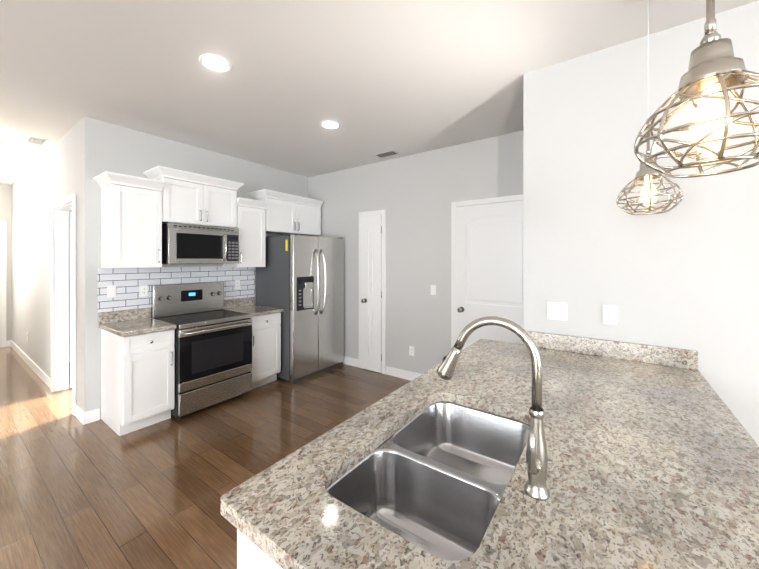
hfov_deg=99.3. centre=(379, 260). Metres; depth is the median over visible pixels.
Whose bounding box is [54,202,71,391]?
door frame
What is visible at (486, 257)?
closet door
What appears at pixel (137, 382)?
base cabinet
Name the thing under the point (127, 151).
wall
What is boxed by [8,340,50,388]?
baseboard
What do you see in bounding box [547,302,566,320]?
outlet
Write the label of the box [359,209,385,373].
pantry door
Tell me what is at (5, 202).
wall
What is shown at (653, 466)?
countertop
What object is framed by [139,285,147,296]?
outlet
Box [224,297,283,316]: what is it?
countertop
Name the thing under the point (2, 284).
front door
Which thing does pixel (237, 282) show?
outlet
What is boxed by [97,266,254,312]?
tile backsplash
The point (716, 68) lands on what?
pendant light
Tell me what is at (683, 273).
wall block
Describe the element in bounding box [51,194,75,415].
trim
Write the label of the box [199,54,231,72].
recessed light
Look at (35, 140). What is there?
ceiling vent
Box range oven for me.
[151,282,252,417]
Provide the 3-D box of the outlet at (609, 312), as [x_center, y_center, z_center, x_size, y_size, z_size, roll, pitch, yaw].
[1.436,0.341,2.009,0.072,0.118,0.009,0,0,36]
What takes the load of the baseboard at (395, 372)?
attached to the wall at (414, 195)
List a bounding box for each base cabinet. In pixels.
[101,329,174,435]
[251,312,280,388]
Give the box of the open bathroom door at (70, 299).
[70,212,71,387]
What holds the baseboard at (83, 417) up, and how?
attached to the wall at (69, 163)
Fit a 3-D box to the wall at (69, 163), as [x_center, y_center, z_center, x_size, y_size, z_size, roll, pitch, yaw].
[-4.586,0.094,4.393,4.651,2.852,0.120,0,0,36]
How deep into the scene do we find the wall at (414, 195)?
4.04 m
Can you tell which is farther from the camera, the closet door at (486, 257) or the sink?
the closet door at (486, 257)
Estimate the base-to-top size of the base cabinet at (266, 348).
0.875 m
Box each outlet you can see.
[107,285,115,297]
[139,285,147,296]
[235,280,239,288]
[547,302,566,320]
[603,305,616,324]
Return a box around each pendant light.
[616,0,683,214]
[634,0,758,177]
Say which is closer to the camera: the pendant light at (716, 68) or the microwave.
the pendant light at (716, 68)
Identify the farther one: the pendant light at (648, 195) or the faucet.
the pendant light at (648, 195)
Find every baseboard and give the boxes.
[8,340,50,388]
[75,404,86,424]
[343,356,358,366]
[386,366,421,380]
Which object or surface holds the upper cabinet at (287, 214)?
attached to the wall at (127, 151)
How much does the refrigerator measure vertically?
1.847 m
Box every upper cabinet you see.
[93,171,164,267]
[143,166,243,227]
[223,197,268,267]
[248,189,323,235]
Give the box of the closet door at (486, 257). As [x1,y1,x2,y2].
[451,194,522,349]
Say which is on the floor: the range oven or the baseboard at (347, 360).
the range oven
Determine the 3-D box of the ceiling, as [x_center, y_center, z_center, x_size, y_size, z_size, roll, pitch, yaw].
[-1.820,-1.357,1.061,13.671,0.050,8.331,0,0,36]
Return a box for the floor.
[0,346,409,568]
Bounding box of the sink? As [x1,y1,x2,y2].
[327,402,529,560]
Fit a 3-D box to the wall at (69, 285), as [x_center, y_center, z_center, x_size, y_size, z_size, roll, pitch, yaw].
[-4.033,0.094,5.738,0.120,2.852,2.711,0,0,36]
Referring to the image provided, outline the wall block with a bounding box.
[523,1,758,445]
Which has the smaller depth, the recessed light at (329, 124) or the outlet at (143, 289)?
the recessed light at (329, 124)
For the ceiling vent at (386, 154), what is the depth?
4.03 m
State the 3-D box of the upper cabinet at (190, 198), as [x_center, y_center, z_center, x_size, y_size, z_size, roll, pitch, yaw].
[-2.043,-0.653,3.613,0.384,0.537,0.899,0,0,36]
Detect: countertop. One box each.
[98,308,176,336]
[220,339,758,568]
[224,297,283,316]
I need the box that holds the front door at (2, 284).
[0,221,5,347]
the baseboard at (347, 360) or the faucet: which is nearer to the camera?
the faucet
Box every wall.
[0,184,10,340]
[11,117,101,418]
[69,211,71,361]
[102,121,307,317]
[308,131,522,373]
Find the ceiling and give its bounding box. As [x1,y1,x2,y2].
[0,0,758,184]
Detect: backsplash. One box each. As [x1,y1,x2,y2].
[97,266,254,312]
[523,331,697,369]
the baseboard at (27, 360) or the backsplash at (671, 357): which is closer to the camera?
the backsplash at (671, 357)
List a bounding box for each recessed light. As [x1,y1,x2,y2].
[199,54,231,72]
[320,120,340,128]
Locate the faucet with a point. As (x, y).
(535, 486)
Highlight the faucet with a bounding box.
[437,316,549,500]
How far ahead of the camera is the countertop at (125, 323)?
3.08 m
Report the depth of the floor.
2.37 m
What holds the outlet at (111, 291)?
attached to the tile backsplash at (127, 282)
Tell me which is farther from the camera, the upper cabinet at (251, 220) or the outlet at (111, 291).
the upper cabinet at (251, 220)
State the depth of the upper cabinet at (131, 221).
3.02 m
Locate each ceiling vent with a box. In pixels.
[23,136,48,145]
[374,150,399,157]
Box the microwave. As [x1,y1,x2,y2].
[162,223,238,263]
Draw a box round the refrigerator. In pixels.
[256,234,343,383]

